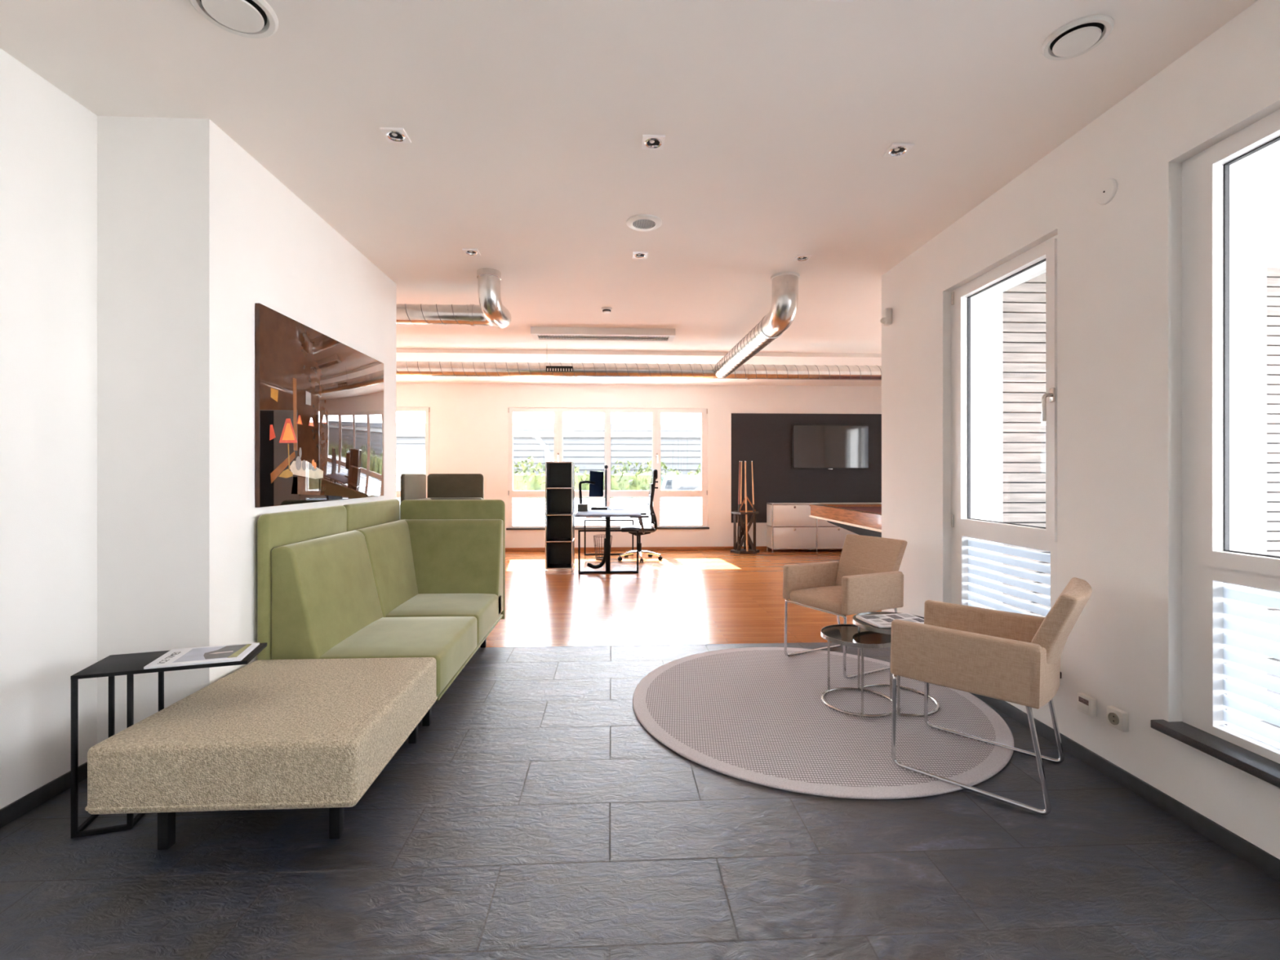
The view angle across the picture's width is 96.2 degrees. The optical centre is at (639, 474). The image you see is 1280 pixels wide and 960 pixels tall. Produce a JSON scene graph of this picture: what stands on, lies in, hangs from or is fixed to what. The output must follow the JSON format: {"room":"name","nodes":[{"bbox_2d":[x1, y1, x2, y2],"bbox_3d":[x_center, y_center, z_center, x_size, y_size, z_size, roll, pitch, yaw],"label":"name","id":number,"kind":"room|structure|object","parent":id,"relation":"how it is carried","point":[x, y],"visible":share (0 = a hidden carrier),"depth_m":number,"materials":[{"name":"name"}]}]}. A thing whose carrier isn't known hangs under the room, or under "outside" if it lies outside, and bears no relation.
{"room":"office waiting area","nodes":[
{"label":"office waiting area","id":0,"kind":"room"},
{"bbox_2d":[0,48,97,808],"bbox_3d":[-2.420,-0.085,0.346,0.300,2.970,4.333,0,0,-3],"label":"wall","id":1,"kind":"structure","parent":0,"point":[48,140],"depth_m":2.28,"materials":[{"name":"white paint"}]},
{"bbox_2d":[0,761,87,828],"bbox_3d":[-2.083,1.268,1.460,0.485,0.065,6.525,0,0,-3],"label":"baseboard","id":2,"kind":"structure","parent":1,"relation":"attached to","point":[11,812],"depth_m":2.25,"materials":[{"name":"stone"}]},
{"bbox_2d":[97,115,396,743],"bbox_3d":[-2.346,-0.085,3.627,0.775,2.970,2.212,0,0,-3],"label":"wall pier","id":3,"kind":"object","parent":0,"point":[193,232],"visible":0.43,"depth_m":2.54,"materials":[{"name":"white paint"}]},
{"bbox_2d":[255,302,383,507],"bbox_3d":[-1.945,-0.343,3.646,0.024,1.019,1.567,0,0,-3],"label":"wall picture","id":4,"kind":"object","parent":3,"relation":"attached to","point":[319,399],"visible":1,"depth_m":3.37,"materials":[{"name":"brown glass"}]},
{"bbox_2d":[259,377,348,506],"bbox_3d":[-1.919,-0.182,3.347,0.001,0.695,0.963,0,0,-3],"label":"printed photograph","id":5,"kind":"object","parent":4,"relation":"attached to","point":[304,422],"depth_m":3.26,"materials":[{"name":"multicoloured paper"}]},
{"bbox_2d":[396,382,881,547],"bbox_3d":[-0.793,-0.085,9.873,12.400,2.970,0.300,0,0,-3],"label":"wall","id":6,"kind":"structure","parent":0,"point":[468,421],"depth_m":9.75,"materials":[{"name":"white paint"}]},
{"bbox_2d":[396,406,430,501],"bbox_3d":[-4.375,-0.090,9.729,1.780,2.060,0.430,0,0,-3],"label":"window","id":7,"kind":"structure","parent":6,"relation":"in","point":[399,409],"depth_m":9.59,"materials":[{"name":"white paint"}]},
{"bbox_2d":[506,407,709,529],"bbox_3d":[-0.539,-0.090,9.906,3.430,2.060,0.458,0,0,-3],"label":"window","id":8,"kind":"structure","parent":6,"relation":"in","point":[538,508],"depth_m":9.77,"materials":[{"name":"white paint"}]},
{"bbox_2d":[505,546,770,551],"bbox_3d":[-0.785,1.270,9.716,11.800,0.060,0.015,0,0,-3],"label":"baseboard","id":9,"kind":"structure","parent":6,"relation":"attached to","point":[717,548],"depth_m":9.76,"materials":[{"name":"orange wood"}]},
{"bbox_2d":[731,413,881,522],"bbox_3d":[3.010,-0.102,9.909,2.900,1.875,0.006,0,0,-3],"label":"wall panel","id":10,"kind":"object","parent":6,"relation":"attached to","point":[763,439],"depth_m":9.88,"materials":[{"name":"grey paint"}]},
{"bbox_2d":[792,424,868,469],"bbox_3d":[3.269,-0.458,9.878,1.325,0.764,0.084,0,0,-3],"label":"television","id":11,"kind":"object","parent":6,"relation":"attached to","point":[814,446],"visible":1,"depth_m":9.84,"materials":[{"name":"black glass"}]},
{"bbox_2d":[396,348,881,386],"bbox_3d":[-0.733,-1.695,8.664,12.400,0.350,2.720,0,0,-3],"label":"ceiling","id":12,"kind":"structure","parent":0,"point":[402,354],"depth_m":7.69,"materials":[{"name":"paint"}]},
{"bbox_2d":[0,0,1279,353],"bbox_3d":[-0.432,-1.720,2.647,12.400,0.300,9.330,0,0,-3],"label":"ceiling","id":13,"kind":"structure","parent":0,"point":[525,122],"depth_m":2.53,"materials":[{"name":"paint"}]},
{"bbox_2d":[188,0,278,38],"bbox_3d":[-1.353,-1.558,1.956,0.256,0.023,0.169,0,0,-3],"label":"valve","id":14,"kind":"object","parent":13,"relation":"attached to","point":[251,19],"visible":1,"depth_m":1.94,"materials":[{"name":"white plastic"}]},
{"bbox_2d":[379,127,411,142],"bbox_3d":[-1.129,-1.564,2.657,0.104,0.012,0.104,0,0,-3],"label":"recessed light","id":15,"kind":"object","parent":13,"relation":"in","point":[393,135],"visible":1,"depth_m":2.65,"materials":[{"name":"white metal"}]},
{"bbox_2d":[396,267,511,328],"bbox_3d":[-3.699,-1.393,4.606,5.270,0.367,0.712,0,0,-3],"label":"ventilation duct","id":16,"kind":"object","parent":13,"relation":"hanging from","point":[491,311],"visible":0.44,"depth_m":4.88,"materials":[{"name":"metal"}]},
{"bbox_2d":[462,248,480,255],"bbox_3d":[-1.188,-1.564,4.056,0.104,0.012,0.104,0,0,-3],"label":"recessed light","id":17,"kind":"object","parent":13,"relation":"in","point":[467,251],"visible":1,"depth_m":4.05,"materials":[{"name":"white metal"}]},
{"bbox_2d":[530,326,675,341],"bbox_3d":[-0.400,-1.532,6.308,1.550,0.075,0.280,0,0,-3],"label":"strip light","id":18,"kind":"object","parent":13,"relation":"attached to","point":[539,333],"visible":1,"depth_m":6.19,"materials":[{"name":"white plastic"}]},
{"bbox_2d":[600,306,612,313],"bbox_3d":[-0.316,-1.549,5.444,0.104,0.042,0.104,0,0,-3],"label":"smoke detector","id":19,"kind":"object","parent":13,"relation":"attached to","point":[605,309],"visible":1,"depth_m":5.41,"materials":[{"name":"white plastic"}]},
{"bbox_2d":[396,360,881,380],"bbox_3d":[-0.648,-1.369,6.973,11.800,0.403,0.193,0,0,-3],"label":"ventilation duct","id":20,"kind":"object","parent":13,"relation":"hanging from","point":[404,368],"visible":0.51,"depth_m":6.93,"materials":[{"name":"metal"}]},
{"bbox_2d":[546,365,573,371],"bbox_3d":[-0.964,-1.258,6.880,0.320,0.065,0.030,0,0,-3],"label":"grille","id":21,"kind":"object","parent":20,"relation":"attached to","point":[548,368],"depth_m":6.86,"materials":[{"name":"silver metal"}]},
{"bbox_2d":[632,251,647,258],"bbox_3d":[0.000,-1.564,4.110,0.104,0.012,0.104,0,0,-3],"label":"recessed light","id":22,"kind":"object","parent":13,"relation":"in","point":[636,255],"visible":1,"depth_m":4.10,"materials":[{"name":"white metal"}]},
{"bbox_2d":[626,213,662,231],"bbox_3d":[0.025,-1.564,3.586,0.224,0.012,0.224,0,0,-3],"label":"loudspeaker","id":23,"kind":"object","parent":13,"relation":"attached to","point":[643,222],"visible":1,"depth_m":3.57,"materials":[{"name":"white plastic"}]},
{"bbox_2d":[632,219,654,228],"bbox_3d":[0.025,-1.563,3.586,0.136,0.004,0.140,0,0,-3],"label":"grille","id":24,"kind":"object","parent":23,"relation":"attached to","point":[637,224],"depth_m":3.60,"materials":[{"name":"white metal"}]},
{"bbox_2d":[641,134,665,150],"bbox_3d":[0.063,-1.564,2.712,0.104,0.012,0.104,0,0,-3],"label":"recessed light","id":25,"kind":"object","parent":13,"relation":"in","point":[649,141],"visible":1,"depth_m":2.71,"materials":[{"name":"white metal"}]},
{"bbox_2d":[714,271,799,377],"bbox_3d":[1.077,-1.363,5.710,0.224,0.420,2.522,0,0,-4],"label":"ventilation duct","id":26,"kind":"object","parent":13,"relation":"hanging from","point":[784,291],"visible":1,"depth_m":4.69,"materials":[{"name":"metal"}]},
{"bbox_2d":[793,254,812,261],"bbox_3d":[1.178,-1.564,4.164,0.104,0.012,0.104,0,0,-3],"label":"recessed light","id":27,"kind":"object","parent":13,"relation":"in","point":[799,257],"visible":1,"depth_m":4.16,"materials":[{"name":"white metal"}]},
{"bbox_2d":[882,142,914,157],"bbox_3d":[1.248,-1.564,2.779,0.104,0.012,0.104,0,0,-3],"label":"recessed light","id":28,"kind":"object","parent":13,"relation":"in","point":[895,149],"visible":1,"depth_m":2.77,"materials":[{"name":"white metal"}]},
{"bbox_2d":[1040,13,1114,60],"bbox_3d":[1.569,-1.558,2.066,0.208,0.023,0.208,0,0,-3],"label":"valve","id":29,"kind":"object","parent":13,"relation":"attached to","point":[1076,37],"visible":1,"depth_m":2.04,"materials":[{"name":"white plastic"}]},
{"bbox_2d":[0,549,1279,959],"bbox_3d":[-0.500,1.360,4.005,12.400,0.120,12.050,0,0,-3],"label":"floor","id":30,"kind":"structure","parent":0,"point":[535,815],"depth_m":1.96,"materials":[{"name":"tile"}]},
{"bbox_2d":[70,642,266,838],"bbox_3d":[-1.811,1.010,2.251,0.543,0.580,0.251,0,0,-18],"label":"side table","id":31,"kind":"object","parent":30,"relation":"on","point":[128,664],"visible":0.59,"depth_m":2.11,"materials":[{"name":"black metal"}]},
{"bbox_2d":[143,642,259,669],"bbox_3d":[-1.718,0.715,2.272,0.307,0.010,0.226,0,0,-18],"label":"magazine","id":32,"kind":"object","parent":31,"relation":"on","point":[234,652],"visible":1,"depth_m":2.25,"materials":[{"name":"white paper"}]},
{"bbox_2d":[172,644,251,662],"bbox_3d":[-1.692,0.711,2.285,0.207,0.001,0.182,0,0,-18],"label":"photo","id":33,"kind":"object","parent":32,"relation":"on","point":[234,651],"depth_m":2.28},
{"bbox_2d":[84,657,437,849],"bbox_3d":[-1.432,1.103,2.395,0.892,0.394,0.936,0,0,-3],"label":"ottoman","id":34,"kind":"object","parent":30,"relation":"on","point":[305,733],"visible":1,"depth_m":2.00,"materials":[{"name":"beige fabric"}]},
{"bbox_2d":[257,498,505,726],"bbox_3d":[-1.501,0.750,3.774,0.891,1.100,1.825,0,0,-3],"label":"sofa","id":35,"kind":"object","parent":30,"relation":"on","point":[387,578],"visible":0.81,"depth_m":3.51,"materials":[{"name":"green fabric"}]},
{"bbox_2d":[400,473,484,503],"bbox_3d":[-2.852,0.647,8.388,0.920,1.305,1.000,0,0,-3],"label":"sofa","id":36,"kind":"object","parent":30,"relation":"on","point":[412,486],"visible":0.17,"depth_m":8.82,"materials":[{"name":"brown fabric"}]},
{"bbox_2d":[544,462,574,572],"bbox_3d":[-1.084,0.568,7.813,0.377,1.464,0.416,0,0,-3],"label":"shelf unit","id":37,"kind":"object","parent":30,"relation":"on","point":[560,541],"visible":1,"depth_m":7.99,"materials":[{"name":"black wood"}]},
{"bbox_2d":[593,534,612,560],"bbox_3d":[-0.566,1.118,8.733,0.287,0.364,0.287,0,0,-3],"label":"basket","id":38,"kind":"object","parent":30,"relation":"on","point":[599,558],"visible":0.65,"depth_m":8.70,"materials":[{"name":"black metal"}]},
{"bbox_2d":[574,506,641,573],"bbox_3d":[-0.460,0.914,8.363,0.865,0.772,1.850,0,0,-3],"label":"desk","id":39,"kind":"object","parent":30,"relation":"on","point":[607,513],"visible":0.91,"depth_m":7.55,"materials":[{"name":"metal"}]},
{"bbox_2d":[577,503,587,511],"bbox_3d":[-0.814,0.478,8.190,0.140,0.100,0.140,0,0,-3],"label":"storage box","id":40,"kind":"object","parent":39,"relation":"on","point":[581,507],"visible":0.99,"depth_m":8.12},
{"bbox_2d":[578,471,604,503],"bbox_3d":[-0.730,0.239,8.603,0.380,0.578,0.554,0,0,-3],"label":"computer monitor","id":41,"kind":"object","parent":39,"relation":"on","point":[596,478],"visible":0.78,"depth_m":8.50,"materials":[{"name":"black plastic"}]},
{"bbox_2d":[591,506,607,509],"bbox_3d":[-0.608,0.511,8.570,0.240,0.034,0.180,0,0,-3],"label":"document tray","id":42,"kind":"object","parent":39,"relation":"on","point":[592,508],"visible":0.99,"depth_m":8.48,"materials":[{"name":"black plastic"}]},
{"bbox_2d":[603,465,608,507],"bbox_3d":[-0.536,0.194,9.050,0.090,0.668,0.430,0,0,-3],"label":"desk lamp","id":43,"kind":"object","parent":39,"relation":"on","point":[606,467],"visible":0.95,"depth_m":8.84,"materials":[{"name":"silver plastic"}]},
{"bbox_2d":[608,507,633,510],"bbox_3d":[-0.324,0.522,8.629,0.338,0.011,0.453,0,0,17],"label":"paper stack","id":44,"kind":"object","parent":39,"relation":"on","point":[615,508],"visible":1,"depth_m":8.57,"materials":[{"name":"white paper"}]},
{"bbox_2d":[617,469,662,562],"bbox_3d":[-0.001,0.615,8.720,0.679,1.370,0.681,0,0,-3],"label":"office chair","id":45,"kind":"object","parent":30,"relation":"on","point":[642,529],"visible":0.88,"depth_m":8.63,"materials":[{"name":"metal"}]},
{"bbox_2d":[730,511,759,554],"bbox_3d":[1.738,0.963,9.518,0.490,0.675,0.402,0,0,-3],"label":"stand","id":46,"kind":"object","parent":30,"relation":"on","point":[751,550],"visible":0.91,"depth_m":9.42,"materials":[{"name":"brown wood"}]},
{"bbox_2d":[737,461,740,551],"bbox_3d":[1.616,0.521,9.405,0.075,1.467,0.030,0,0,-39],"label":"billiard cue","id":47,"kind":"object","parent":46,"relation":"on","point":[738,526],"visible":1,"depth_m":9.39,"materials":[{"name":"brown wood"}]},
{"bbox_2d":[739,461,742,543],"bbox_3d":[1.675,0.521,9.559,0.055,1.466,0.030,0,0,33],"label":"billiard cue","id":48,"kind":"object","parent":46,"relation":"on","point":[741,461],"visible":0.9,"depth_m":9.54,"materials":[{"name":"brown wood"}]},
{"bbox_2d":[743,478,746,549],"bbox_3d":[1.752,0.521,9.592,0.030,1.466,0.048,0,0,-21],"label":"billiard cue","id":49,"kind":"object","parent":46,"relation":"on","point":[744,478],"visible":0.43,"depth_m":9.58,"materials":[{"name":"brown wood"}]},
{"bbox_2d":[744,461,747,551],"bbox_3d":[1.732,0.521,9.364,0.030,1.467,0.088,0,0,-21],"label":"billiard cue","id":50,"kind":"object","parent":46,"relation":"on","point":[746,519],"visible":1,"depth_m":9.36,"materials":[{"name":"brown wood"}]},
{"bbox_2d":[739,497,755,511],"bbox_3d":[1.763,0.497,9.499,0.287,0.258,0.060,0,0,-3],"label":"triangle","id":51,"kind":"object","parent":46,"relation":"on","point":[747,497],"visible":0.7,"depth_m":9.48,"materials":[{"name":"orange wood"}]},
{"bbox_2d":[751,461,755,551],"bbox_3d":[1.860,0.521,9.400,0.082,1.467,0.031,0,0,36],"label":"billiard cue","id":52,"kind":"object","parent":46,"relation":"on","point":[754,536],"visible":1,"depth_m":9.39,"materials":[{"name":"brown wood"}]},
{"bbox_2d":[632,647,1013,799],"bbox_3d":[0.952,1.294,3.287,1.990,0.012,1.990,0,0,-3],"label":"round rug","id":53,"kind":"object","parent":30,"relation":"on","point":[756,715],"visible":0.88,"depth_m":2.94,"materials":[{"name":"carpet"}]},
{"bbox_2d":[782,533,906,679],"bbox_3d":[1.441,0.870,3.988,0.679,0.848,0.572,1,-1,-30],"label":"armchair","id":54,"kind":"object","parent":53,"relation":"on","point":[867,577],"visible":0.95,"depth_m":3.96,"materials":[{"name":"beige fabric"}]},
{"bbox_2d":[820,624,897,717],"bbox_3d":[1.230,1.093,3.235,0.406,0.390,0.406,0,0,-3],"label":"table","id":55,"kind":"object","parent":53,"relation":"on","point":[849,635],"visible":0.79,"depth_m":3.20,"materials":[{"name":"silver glass"}]},
{"bbox_2d":[852,611,939,716],"bbox_3d":[1.449,1.062,3.266,0.452,0.452,0.452,0,0,-3],"label":"table","id":56,"kind":"object","parent":53,"relation":"on","point":[860,624],"visible":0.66,"depth_m":3.23,"materials":[{"name":"silver glass"}]},
{"bbox_2d":[855,613,924,628],"bbox_3d":[1.449,0.835,3.280,0.350,0.012,0.245,0,0,-11],"label":"open magazine","id":57,"kind":"object","parent":56,"relation":"on","point":[883,620],"visible":0.83,"depth_m":3.28,"materials":[{"name":"white paper"}]},
{"bbox_2d":[890,577,1092,815],"bbox_3d":[1.541,0.870,2.522,0.679,0.848,0.572,1,1,41],"label":"armchair","id":58,"kind":"object","parent":53,"relation":"on","point":[1012,657],"visible":1,"depth_m":2.35,"materials":[{"name":"beige fabric"}]},
{"bbox_2d":[766,502,881,552],"bbox_3d":[3.303,0.896,9.726,2.275,0.807,0.352,0,0,-3],"label":"sideboard","id":59,"kind":"object","parent":30,"relation":"on","point":[789,526],"visible":0.5,"depth_m":9.54,"materials":[{"name":"white metal"}]},
{"bbox_2d":[808,503,881,537],"bbox_3d":[3.440,0.885,7.606,1.478,0.830,2.758,0,0,-3],"label":"pool table","id":60,"kind":"object","parent":30,"relation":"on","point":[862,519],"visible":0.13,"depth_m":7.66,"materials":[{"name":"brown wood"}]},
{"bbox_2d":[881,0,1279,859],"bbox_3d":[2.244,-0.085,1.492,0.350,2.970,6.156,0,0,-3],"label":"wall","id":61,"kind":"structure","parent":0,"point":[1119,261],"depth_m":2.43,"materials":[{"name":"white paint"}]},
{"bbox_2d":[880,307,892,326],"bbox_3d":[1.884,-1.205,4.409,0.078,0.130,0.070,0,0,-3],"label":"sensor","id":62,"kind":"object","parent":61,"relation":"attached to","point":[886,320],"visible":1,"depth_m":4.38,"materials":[{"name":"white plastic"}]},
{"bbox_2d":[951,235,1061,678],"bbox_3d":[2.156,-0.102,3.246,0.450,2.155,1.005,0,0,-3],"label":"window","id":63,"kind":"structure","parent":61,"relation":"in","point":[965,529],"depth_m":3.31,"materials":[{"name":"white paint"}]},
{"bbox_2d":[1077,693,1097,716],"bbox_3d":[1.998,1.032,2.571,0.033,0.080,0.080,0,0,-3],"label":"socket","id":64,"kind":"object","parent":61,"relation":"attached to","point":[1086,704],"visible":1,"depth_m":2.55,"materials":[{"name":"beige plastic"}]},
{"bbox_2d":[1095,177,1117,204],"bbox_3d":[2.012,-1.220,2.484,0.014,0.104,0.104,0,0,-3],"label":"cover plate","id":65,"kind":"object","parent":61,"relation":"attached to","point":[1106,191],"visible":1,"depth_m":2.47,"materials":[{"name":"white paint"}]},
{"bbox_2d":[1106,706,1128,732],"bbox_3d":[2.004,1.028,2.415,0.036,0.080,0.080,0,0,-3],"label":"wall socket","id":66,"kind":"object","parent":61,"relation":"attached to","point":[1117,718],"visible":1,"depth_m":2.40,"materials":[{"name":"beige plastic"}]},
{"bbox_2d":[971,693,1279,881],"bbox_3d":[2.063,1.268,1.483,0.012,0.065,6.156,0,0,-3],"label":"baseboard","id":67,"kind":"structure","parent":61,"relation":"attached to","point":[1264,861],"depth_m":2.24,"materials":[{"name":"stone"}]},
{"bbox_2d":[995,152,1279,720],"bbox_3d":[2.460,-0.225,1.184,0.049,3.350,6.120,0,0,-3],"label":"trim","id":68,"kind":"structure","parent":61,"relation":"attached to","point":[1260,168],"depth_m":2.23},
{"bbox_2d":[1150,109,1279,787],"bbox_3d":[2.251,-0.107,1.342,0.450,2.185,1.806,0,0,-3],"label":"window","id":69,"kind":"structure","parent":61,"relation":"in","point":[1211,724],"depth_m":2.09,"materials":[{"name":"white paint"}]},
{"label":"outside","id":70,"kind":"structure","parent":0,"visible":0},
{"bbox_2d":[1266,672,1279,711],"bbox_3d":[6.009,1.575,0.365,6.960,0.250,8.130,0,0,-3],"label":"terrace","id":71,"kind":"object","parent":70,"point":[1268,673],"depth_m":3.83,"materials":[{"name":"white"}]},
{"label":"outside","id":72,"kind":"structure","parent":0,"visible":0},
{"bbox_2d":[513,513,1279,662],"bbox_3d":[-0.872,1.575,17.478,90.000,0.250,85.000,0,0,-3],"label":"ground","id":73,"kind":"structure","parent":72,"point":[1273,659],"depth_m":17.65,"materials":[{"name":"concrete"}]},
{"bbox_2d":[396,449,425,498],"bbox_3d":[-7.541,0.400,13.681,5.300,2.100,0.120,0,0,-3],"label":"blind","id":74,"kind":"object","parent":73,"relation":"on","point":[398,451],"visible":0.02,"depth_m":13.72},
{"bbox_2d":[531,431,554,476],"bbox_3d":[-2.619,0.137,15.889,0.731,2.635,0.140,0,0,-3],"label":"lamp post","id":75,"kind":"object","parent":73,"relation":"on","point":[548,455],"visible":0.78,"depth_m":15.84,"materials":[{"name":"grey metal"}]},
{"bbox_2d":[396,422,700,475],"bbox_3d":[-1.151,-0.225,23.071,32.000,3.350,2.800,0,0,-3],"label":"building","id":76,"kind":"structure","parent":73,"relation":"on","point":[583,443],"depth_m":21.88,"materials":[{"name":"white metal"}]},
{"bbox_2d":[396,456,700,515],"bbox_3d":[-1.009,0.433,20.220,23.400,2.180,1.773,0,0,-3],"label":"hedge","id":77,"kind":"object","parent":73,"relation":"on","point":[523,480],"visible":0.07,"depth_m":19.82,"materials":[{"name":"green plant"}]},
{"bbox_2d":[659,475,700,524],"bbox_3d":[1.244,0.740,17.218,1.640,1.420,3.930,0,0,-3],"label":"car","id":78,"kind":"object","parent":73,"relation":"on","point":[667,482],"visible":0.19,"depth_m":16.25,"materials":[{"name":"paint"}]},
{"bbox_2d":[685,487,701,524],"bbox_3d":[2.097,0.896,13.156,1.640,1.108,3.930,0,0,-3],"label":"car","id":79,"kind":"object","parent":73,"relation":"on","point":[699,488],"visible":0.04,"depth_m":13.83,"materials":[{"name":"white paint"}]},
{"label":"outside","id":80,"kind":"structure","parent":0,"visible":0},
{"bbox_2d":[1002,267,1279,657],"bbox_3d":[5.779,-0.159,4.479,7.010,3.118,0.110,0,0,-3],"label":"wall","id":81,"kind":"structure","parent":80,"point":[1024,304],"depth_m":4.28,"materials":[{"name":"wood"}]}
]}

